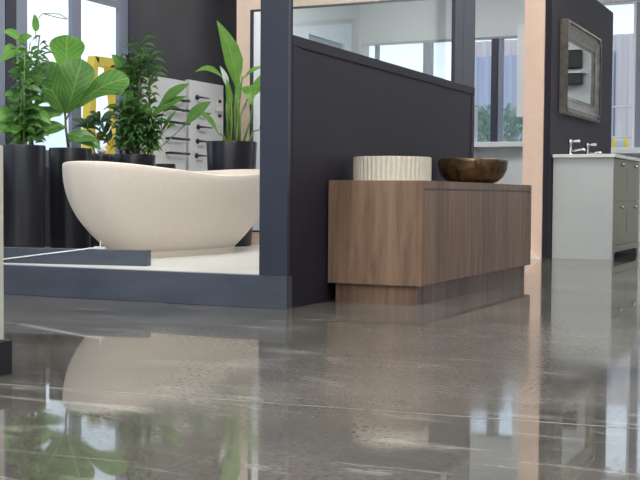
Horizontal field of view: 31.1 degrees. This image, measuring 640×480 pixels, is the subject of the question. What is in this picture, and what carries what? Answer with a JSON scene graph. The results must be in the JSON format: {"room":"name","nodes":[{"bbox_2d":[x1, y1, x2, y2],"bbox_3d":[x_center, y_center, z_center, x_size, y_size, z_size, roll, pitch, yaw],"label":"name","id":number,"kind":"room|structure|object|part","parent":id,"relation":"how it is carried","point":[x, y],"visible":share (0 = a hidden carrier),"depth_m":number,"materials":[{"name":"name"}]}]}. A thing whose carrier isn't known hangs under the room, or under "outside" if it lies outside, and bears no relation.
{"room":"store","nodes":[
{"label":"store","id":0,"kind":"room"},
{"bbox_2d":[49,147,91,248],"bbox_3d":[-1.610,-0.259,7.423,0.274,0.665,0.274,0,2,-12],"label":"pot","id":1,"kind":"object","parent":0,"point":[66,230],"depth_m":7.31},
{"bbox_2d":[45,0,220,246],"bbox_3d":[-4.000,-1.397,3.475,0.050,3.500,15.000,1,2,25],"label":"wall","id":2,"kind":"structure","parent":0,"point":[186,32],"depth_m":9.51,"materials":[{"name":"grey paint"}]},
{"bbox_2d":[0,0,127,166],"bbox_3d":[-2.339,-1.621,7.015,0.030,2.300,4.030,1,2,25],"label":"window","id":3,"kind":"structure","parent":2,"relation":"in","point":[13,13],"depth_m":7.76,"materials":[{"name":"blue"}]},
{"bbox_2d":[129,0,138,153],"bbox_3d":[-1.441,-1.462,8.895,0.008,2.950,0.125,1,2,25],"label":"trim","id":4,"kind":"structure","parent":2,"relation":"attached to","point":[133,4],"depth_m":8.88,"materials":[{"name":"grey"}]},
{"bbox_2d":[140,75,185,169],"bbox_3d":[-1.262,-0.777,9.274,0.040,1.055,0.620,1,2,25],"label":"display board","id":5,"kind":"object","parent":2,"relation":"attached to","point":[163,85],"visible":0.3,"depth_m":9.32,"materials":[{"name":"white"}]},
{"bbox_2d":[166,151,189,154],"bbox_3d":[-1.160,-0.706,9.373,0.061,0.022,0.300,1,2,25],"label":"towel rail","id":6,"kind":"object","parent":5,"relation":"attached to","point":[169,152],"visible":1,"depth_m":9.34,"materials":[{"name":"grey metal"}]},
{"bbox_2d":[166,137,190,140],"bbox_3d":[-1.159,-0.824,9.368,0.061,0.022,0.300,1,2,25],"label":"towel rail","id":7,"kind":"object","parent":5,"relation":"attached to","point":[172,138],"visible":0.9,"depth_m":9.34,"materials":[{"name":"grey metal"}]},
{"bbox_2d":[171,108,189,111],"bbox_3d":[-1.157,-1.060,9.359,0.061,0.022,0.300,1,2,25],"label":"towel rail","id":8,"kind":"object","parent":5,"relation":"attached to","point":[176,109],"visible":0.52,"depth_m":9.36,"materials":[{"name":"grey metal"}]},
{"bbox_2d":[170,121,190,124],"bbox_3d":[-1.158,-0.953,9.363,0.061,0.022,0.300,1,2,25],"label":"towel rail","id":9,"kind":"object","parent":5,"relation":"attached to","point":[174,122],"visible":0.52,"depth_m":9.33,"materials":[{"name":"grey metal"}]},
{"bbox_2d":[185,80,222,171],"bbox_3d":[-0.990,-0.808,9.855,0.040,1.075,0.575,1,2,25],"label":"display board","id":10,"kind":"object","parent":2,"relation":"attached to","point":[214,92],"visible":0.5,"depth_m":9.76,"materials":[{"name":"white"}]},
{"bbox_2d":[195,153,206,161],"bbox_3d":[-1.001,-0.696,9.729,0.048,0.077,0.142,1,2,25],"label":"door lever","id":11,"kind":"object","parent":10,"relation":"attached to","point":[197,155],"visible":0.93,"depth_m":9.69,"materials":[{"name":"grey metal"}]},
{"bbox_2d":[196,139,206,147],"bbox_3d":[-0.992,-0.818,9.742,0.048,0.077,0.152,1,2,25],"label":"door lever","id":12,"kind":"object","parent":10,"relation":"attached to","point":[198,141],"visible":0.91,"depth_m":9.70,"materials":[{"name":"grey metal"}]},
{"bbox_2d":[195,95,208,103],"bbox_3d":[-0.993,-1.185,9.719,0.048,0.077,0.152,1,2,25],"label":"door lever","id":13,"kind":"object","parent":10,"relation":"attached to","point":[197,97],"visible":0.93,"depth_m":9.67,"materials":[{"name":"grey metal"}]},
{"bbox_2d":[196,124,212,133],"bbox_3d":[-0.978,-0.940,9.764,0.048,0.077,0.192,1,2,25],"label":"door lever","id":14,"kind":"object","parent":10,"relation":"attached to","point":[198,126],"visible":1,"depth_m":9.73,"materials":[{"name":"grey metal"}]},
{"bbox_2d":[215,100,222,111],"bbox_3d":[-0.870,-1.166,10.005,0.030,0.104,0.120,1,2,25],"label":"wall plate","id":15,"kind":"object","parent":10,"relation":"attached to","point":[218,103],"visible":1,"depth_m":9.99,"materials":[{"name":"white plastic"}]},
{"bbox_2d":[215,114,222,126],"bbox_3d":[-0.871,-1.041,10.010,0.030,0.104,0.120,1,2,25],"label":"wall plate","id":16,"kind":"object","parent":10,"relation":"attached to","point":[218,118],"visible":0.88,"depth_m":9.99,"materials":[{"name":"white plastic"}]},
{"bbox_2d":[112,154,154,165],"bbox_3d":[-1.332,-0.283,8.231,0.304,0.655,0.304,0,2,-9],"label":"pot","id":17,"kind":"object","parent":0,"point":[142,159],"depth_m":8.09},
{"bbox_2d":[221,0,236,140],"bbox_3d":[-0.750,-1.631,10.175,0.170,3.500,0.200,1,2,25],"label":"wall","id":18,"kind":"structure","parent":0,"point":[228,7],"depth_m":10.09,"materials":[{"name":"grey paint"}]},
{"bbox_2d":[206,141,256,246],"bbox_3d":[-0.648,-0.338,8.418,0.372,0.760,0.372,0,2,-4],"label":"pot","id":19,"kind":"object","parent":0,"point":[221,155],"depth_m":8.26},
{"bbox_2d":[253,5,358,229],"bbox_3d":[-0.620,-1.736,12.899,0.200,3.500,4.850,1,2,25],"label":"wall","id":20,"kind":"structure","parent":0,"point":[337,24],"depth_m":13.90,"materials":[{"name":"white dark charcoal-navy paint"}]},
{"bbox_2d":[309,35,341,48],"bbox_3d":[0.012,-1.852,14.201,0.090,1.240,1.050,1,2,25],"label":"window","id":21,"kind":"structure","parent":20,"relation":"in","point":[317,39],"depth_m":14.18,"materials":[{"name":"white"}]},
{"bbox_2d":[0,242,639,479],"bbox_3d":[1.710,0.443,3.634,12.350,0.100,20.400,1,2,25],"label":"floor","id":22,"kind":"structure","parent":0,"point":[559,344],"depth_m":3.13,"materials":[{"name":"concrete"}]},
{"bbox_2d":[0,145,11,375],"bbox_3d":[-1.380,0.063,3.073,0.706,0.655,0.835,1,2,25],"label":"display cabinet","id":23,"kind":"object","parent":22,"relation":"on","point":[5,344],"visible":1,"depth_m":3.29,"materials":[{"name":"beige"}]},
{"bbox_2d":[3,244,258,274],"bbox_3d":[-0.569,0.142,7.763,2.620,0.146,4.130,1,2,25],"label":"platform","id":24,"kind":"object","parent":22,"relation":"on","point":[244,259],"visible":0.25,"depth_m":6.15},
{"bbox_2d":[0,13,67,247],"bbox_3d":[-1.755,-0.648,7.003,0.383,1.473,0.320,1,2,10],"label":"potted plant","id":25,"kind":"object","parent":24,"relation":"on","point":[24,166],"visible":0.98,"depth_m":6.93,"materials":[{"name":"green plant"}]},
{"bbox_3d":[-1.814,-0.245,7.022,0.274,0.665,0.274,0,2,-14],"label":"pot","id":26,"kind":"part","parent":25,"relation":"part of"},
{"bbox_2d":[3,247,150,265],"bbox_3d":[-1.336,0.086,6.101,0.920,0.082,0.061,1,2,14],"label":"beam","id":27,"kind":"structure","parent":24,"relation":"on","point":[117,257],"depth_m":6.05,"materials":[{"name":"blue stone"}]},
{"bbox_2d":[3,248,92,259],"bbox_3d":[-1.486,0.076,6.104,0.608,0.082,0.037,1,2,11],"label":"cord","id":28,"kind":"object","parent":27,"relation":"attached to","point":[84,248],"visible":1,"depth_m":6.09,"materials":[{"name":"white plastic"}]},
{"bbox_2d":[93,241,105,248],"bbox_3d":[-1.159,0.025,6.044,0.060,0.045,0.028,1,2,25],"label":"clip","id":29,"kind":"object","parent":27,"relation":"on","point":[95,247],"visible":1,"depth_m":6.04,"materials":[{"name":"white plastic"}]},
{"bbox_2d":[30,35,128,248],"bbox_3d":[-1.558,-0.621,7.420,0.642,1.390,0.274,0,2,-12],"label":"fiddle leaf fig","id":30,"kind":"object","parent":24,"relation":"on","point":[75,86],"visible":0.82,"depth_m":7.33,"materials":[{"name":"green plant"}]},
{"bbox_2d":[71,111,116,247],"bbox_3d":[-1.573,-0.426,8.007,0.319,0.955,0.209,0,2,-11],"label":"spiky potted plant","id":31,"kind":"object","parent":24,"relation":"on","point":[95,119],"visible":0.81,"depth_m":7.99,"materials":[{"name":"green plant"}]},
{"bbox_2d":[97,147,105,153],"bbox_3d":[-1.512,-0.619,7.965,0.068,0.049,0.058,1,2,25],"label":"pebble","id":32,"kind":"object","parent":31,"relation":"on","point":[103,150],"visible":0.91,"depth_m":7.94,"materials":[{"name":"white stone"}]},
{"bbox_3d":[-1.532,-0.269,8.016,0.176,0.640,0.176,0,2,-11],"label":"pot","id":33,"kind":"part","parent":31,"relation":"part of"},
{"bbox_2d":[102,35,210,165],"bbox_3d":[-1.195,-0.713,8.278,0.740,1.512,0.396,-1,2,-24],"label":"potted plant","id":34,"kind":"object","parent":24,"relation":"on","point":[130,116],"visible":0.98,"depth_m":8.19,"materials":[{"name":"green plant"}]},
{"bbox_2d":[62,161,259,257],"bbox_3d":[-0.913,-0.193,7.266,0.770,0.555,1.960,1,2,25],"label":"bathtub","id":35,"kind":"object","parent":24,"relation":"on","point":[167,212],"visible":0.94,"depth_m":6.65,"materials":[{"name":"ceramic"}]},
{"bbox_2d":[155,164,175,168],"bbox_3d":[-1.154,-0.268,8.590,0.150,0.600,0.150,0,2,-9],"label":"pot","id":36,"kind":"object","parent":24,"relation":"on","point":[173,166],"visible":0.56,"depth_m":8.52,"materials":[{"name":"black ceramic"}]},
{"bbox_2d":[196,21,259,246],"bbox_3d":[-0.637,-0.774,8.376,0.412,1.636,0.403,2,3,35],"label":"potted strelitzia","id":37,"kind":"object","parent":24,"relation":"on","point":[228,154],"visible":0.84,"depth_m":8.35,"materials":[{"name":"green plant"}]},
{"bbox_2d":[7,384,638,428],"bbox_3d":[0.178,0.414,2.774,14.000,0.001,1.522,1,2,25],"label":"trim","id":38,"kind":"structure","parent":22,"relation":"on","point":[7,384],"depth_m":2.82,"materials":[{"name":"beige"}]},
{"bbox_2d":[328,180,531,305],"bbox_3d":[0.682,-0.021,6.417,0.485,0.594,2.000,1,2,25],"label":"wooden vanity","id":39,"kind":"object","parent":22,"relation":"on","point":[395,242],"visible":1,"depth_m":5.59,"materials":[{"name":"brown wood"}]},
{"bbox_2d":[353,156,431,180],"bbox_3d":[0.362,-0.355,5.765,0.392,0.119,0.391,-1,3,-34],"label":"basin","id":40,"kind":"object","parent":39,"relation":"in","point":[364,167],"visible":0.81,"depth_m":5.60,"materials":[{"name":"white ceramic"}]},
{"bbox_3d":[0.686,-0.024,5.878,0.020,0.451,0.978,1,2,25],"label":"drawer","id":41,"kind":"part","parent":39,"relation":"part of","materials":[{"name":"brown wood"}]},
{"bbox_2d":[438,158,507,182],"bbox_3d":[0.915,-0.414,6.933,0.422,0.154,0.433,1,2,25],"label":"bronze bowl","id":42,"kind":"object","parent":39,"relation":"on","point":[472,170],"visible":0.88,"depth_m":6.77,"materials":[{"name":"brown metal"}]},
{"bbox_3d":[0.894,-0.293,6.308,0.022,0.038,2.000,1,2,25],"label":"rail","id":43,"kind":"part","parent":39,"relation":"part of","materials":[{"name":"brown wood"}]},
{"bbox_3d":[0.984,-0.047,6.515,0.020,0.451,0.422,1,2,25],"label":"drawer","id":44,"kind":"part","parent":39,"relation":"part of","materials":[{"name":"brown wood"}]},
{"bbox_3d":[1.187,-0.062,6.951,0.020,0.451,0.535,1,2,25],"label":"drawer","id":45,"kind":"part","parent":39,"relation":"part of","materials":[{"name":"brown wood"}]},
{"bbox_2d":[531,251,539,258],"bbox_3d":[1.507,-0.098,9.799,0.750,0.500,0.030,1,2,25],"label":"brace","id":46,"kind":"object","parent":22,"relation":"on","point":[533,256],"visible":0.14,"depth_m":9.66,"materials":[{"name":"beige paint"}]},
{"bbox_2d":[552,154,639,259],"bbox_3d":[2.482,-0.298,10.204,0.534,0.882,1.340,1,2,25],"label":"vanity","id":47,"kind":"object","parent":22,"relation":"on","point":[595,216],"visible":1,"depth_m":9.66,"materials":[{"name":"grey paint"}]},
{"bbox_3d":[2.191,-0.263,9.645,0.480,0.852,0.020,1,2,25],"label":"panel","id":48,"kind":"part","parent":47,"relation":"part of","materials":[{"name":"grey paint"}]},
{"bbox_2d":[553,154,639,161],"bbox_3d":[2.479,-0.724,10.190,0.520,0.030,1.340,1,2,25],"label":"countertop","id":49,"kind":"structure","parent":47,"relation":"on","point":[617,156],"depth_m":9.62,"materials":[{"name":"white stone"}]},
{"bbox_2d":[568,139,585,153],"bbox_3d":[2.210,-0.800,9.905,0.164,0.140,0.052,1,2,25],"label":"tap","id":50,"kind":"object","parent":49,"relation":"on","point":[570,141],"visible":0.87,"depth_m":9.91,"materials":[{"name":"silver metal"}]},
{"bbox_3d":[2.226,-0.772,9.898,0.128,0.035,0.022,1,2,25],"label":"spout","id":51,"kind":"part","parent":50,"relation":"part of","materials":[{"name":"silver metal"}]},
{"bbox_2d":[585,143,601,153],"bbox_3d":[2.502,-0.822,10.530,0.164,0.140,0.052,1,2,25],"label":"tap","id":52,"kind":"object","parent":49,"relation":"on","point":[587,145],"visible":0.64,"depth_m":10.53,"materials":[{"name":"silver metal"}]},
{"bbox_3d":[2.728,-0.304,10.795,0.480,0.852,0.020,1,2,25],"label":"panel","id":53,"kind":"part","parent":47,"relation":"part of","materials":[{"name":"grey paint"}]},
{"bbox_3d":[2.690,0.088,10.143,0.018,0.118,1.258,1,2,25],"label":"foot rail","id":54,"kind":"part","parent":47,"relation":"part of","materials":[{"name":"green paint"}]},
{"bbox_3d":[2.691,-0.156,10.133,0.017,0.364,1.252,1,2,25],"label":"drawer","id":55,"kind":"part","parent":47,"relation":"part of","materials":[{"name":"green paint"}]},
{"bbox_3d":[2.694,-0.522,10.119,0.017,0.356,1.252,1,2,25],"label":"drawer","id":56,"kind":"part","parent":47,"relation":"part of","materials":[{"name":"green paint"}]},
{"bbox_2d":[236,0,422,244],"bbox_3d":[0.194,-1.250,8.317,1.808,2.604,0.037,1,2,25],"label":"wall","id":57,"kind":"structure","parent":0,"point":[246,9],"depth_m":8.64,"materials":[{"name":"paint"}]},
{"bbox_2d":[259,0,475,307],"bbox_3d":[0.385,-1.069,6.477,0.143,2.680,2.795,1,2,25],"label":"wall partition","id":58,"kind":"structure","parent":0,"point":[323,107],"depth_m":5.57,"materials":[{"name":"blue paint"}]},
{"bbox_2d":[3,264,291,308],"bbox_3d":[-1.390,0.208,5.838,2.760,0.150,0.055,1,2,25],"label":"platform edge","id":59,"kind":"structure","parent":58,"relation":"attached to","point":[180,287],"depth_m":5.54,"materials":[{"name":"navy paint"}]},
{"bbox_3d":[-0.201,-1.060,5.221,0.143,2.450,0.025,1,2,25],"label":"post","id":60,"kind":"part","parent":58,"relation":"part of","materials":[{"name":"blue paint"}]},
{"bbox_3d":[0.404,-0.954,6.498,0.120,0.049,2.748,1,2,25],"label":"frame rail","id":61,"kind":"part","parent":58,"relation":"part of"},
{"bbox_3d":[0.888,-1.684,7.383,0.025,1.353,0.170,1,2,25],"label":"post","id":62,"kind":"part","parent":58,"relation":"part of","materials":[{"name":"grey metal"}]},
{"bbox_3d":[0.980,-1.692,7.585,0.021,1.351,0.245,1,2,25],"label":"post","id":63,"kind":"part","parent":58,"relation":"part of","materials":[{"name":"grey metal"}]},
{"bbox_2d":[358,0,639,241],"bbox_3d":[5.918,-1.677,12.664,12.250,3.500,0.250,1,2,25],"label":"wall","id":64,"kind":"structure","parent":0,"point":[425,20],"depth_m":14.54,"materials":[{"name":"white paint"}]},
{"bbox_2d":[363,36,522,141],"bbox_3d":[1.554,-1.882,14.645,2.160,1.310,0.090,1,2,25],"label":"window","id":65,"kind":"structure","parent":64,"relation":"in","point":[497,46],"depth_m":14.31,"materials":[{"name":"white"}]},
{"bbox_2d":[474,107,477,157],"bbox_3d":[1.899,-1.287,14.328,0.080,0.730,0.160,1,2,25],"label":"trim","id":66,"kind":"structure","parent":64,"relation":"attached to","point":[475,108],"depth_m":14.31,"materials":[{"name":"white"}]},
{"bbox_2d":[474,142,522,147],"bbox_3d":[1.527,-1.192,14.505,2.340,0.060,0.160,1,2,25],"label":"trim","id":67,"kind":"structure","parent":64,"relation":"attached to","point":[476,144],"depth_m":14.12,"materials":[{"name":"white paint"}]},
{"bbox_2d":[516,24,524,116],"bbox_3d":[2.480,-2.068,14.063,0.120,1.120,0.100,1,2,25],"label":"trim","id":68,"kind":"structure","parent":64,"relation":"attached to","point":[521,27],"depth_m":14.03,"materials":[{"name":"white paint"}]},
{"bbox_2d":[601,1,639,147],"bbox_3d":[3.635,-1.954,13.671,1.150,1.740,0.090,1,2,25],"label":"window","id":69,"kind":"structure","parent":64,"relation":"in","point":[636,41],"depth_m":13.58,"materials":[{"name":"white"}]},
{"bbox_2d":[611,148,639,153],"bbox_3d":[3.583,-1.049,13.550,1.200,0.060,0.160,1,2,25],"label":"trim","id":70,"kind":"structure","parent":64,"relation":"attached to","point":[613,150],"depth_m":13.48,"materials":[{"name":"white"}]},
{"bbox_2d":[522,0,545,258],"bbox_3d":[1.797,-1.217,9.661,0.170,2.750,0.025,1,2,25],"label":"wall","id":71,"kind":"structure","parent":0,"point":[535,10],"depth_m":9.65,"materials":[{"name":"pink paint"}]},
{"bbox_2d":[542,0,612,258],"bbox_3d":[2.384,-1.103,10.856,0.220,2.440,2.630,1,2,25],"label":"wall","id":72,"kind":"structure","parent":0,"point":[593,16],"depth_m":10.05,"materials":[{"name":"black paint"}]},
{"bbox_2d":[559,18,601,122],"bbox_3d":[2.395,-1.515,10.511,0.071,0.812,1.440,1,2,25],"label":"framed mirror","id":73,"kind":"object","parent":72,"relation":"attached to","point":[580,77],"visible":1,"depth_m":10.45,"materials":[{"name":"grey metal"}]},
{"bbox_3d":[2.375,-1.516,10.520,0.007,0.490,1.120,1,2,25],"label":"glass","id":74,"kind":"part","parent":73,"relation":"part of","materials":[{"name":"white mirror"}]},
{"label":"outside","id":75,"kind":"structure","parent":0,"visible":0},
{"bbox_3d":[8.452,0.092,18.141,120.000,0.180,120.000,1,2,25],"label":"ground","id":76,"kind":"structure","parent":75,"visible":0},
{"bbox_2d":[82,56,115,153],"bbox_3d":[-2.386,-0.932,12.587,0.100,2.130,0.680,1,2,25],"label":"frame","id":77,"kind":"object","parent":76,"relation":"on","point":[106,63],"visible":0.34,"depth_m":12.46,"materials":[{"name":"yellow paint"}]},
{"bbox_3d":[-2.372,-1.942,12.562,0.100,0.110,0.410,1,2,25],"label":"crown","id":78,"kind":"part","parent":77,"relation":"part of","materials":[{"name":"orange paint"}]},
{"bbox_2d":[474,103,522,141],"bbox_3d":[3.128,-1.234,20.041,1.939,2.251,1.934,1,2,25],"label":"shrub","id":79,"kind":"object","parent":76,"relation":"on","point":[509,116],"visible":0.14,"depth_m":19.78,"materials":[{"name":"green plant"}]},
{"bbox_2d":[474,33,633,147],"bbox_3d":[10.893,-2.483,27.853,12.900,4.250,8.180,1,2,25],"label":"warehouse","id":80,"kind":"structure","parent":76,"relation":"on","point":[622,64],"depth_m":25.53,"materials":[{"name":"grey"}]},
{"bbox_2d":[612,138,627,147],"bbox_3d":[5.115,-0.914,19.663,0.300,1.659,0.600,1,2,14],"label":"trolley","id":81,"kind":"object","parent":76,"relation":"on","point":[615,144],"visible":0.16,"depth_m":19.53,"materials":[{"name":"yellow paint"}]},
{"bbox_3d":[5.014,-1.599,19.621,0.100,0.290,0.080,1,2,14],"label":"frame","id":82,"kind":"part","parent":81,"relation":"part of","materials":[{"name":"orange paint"}]},
{"bbox_3d":[5.209,-1.595,19.575,0.100,0.290,0.080,1,2,14],"label":"frame","id":83,"kind":"part","parent":81,"relation":"part of","materials":[{"name":"orange paint"}]},
{"bbox_2d":[611,106,631,147],"bbox_3d":[5.970,-1.291,20.907,2.939,2.330,0.039,1,2,25],"label":"railing","id":84,"kind":"object","parent":76,"relation":"on","point":[612,106],"visible":0.02,"depth_m":21.06,"materials":[{"name":"grey metal"}]}
]}

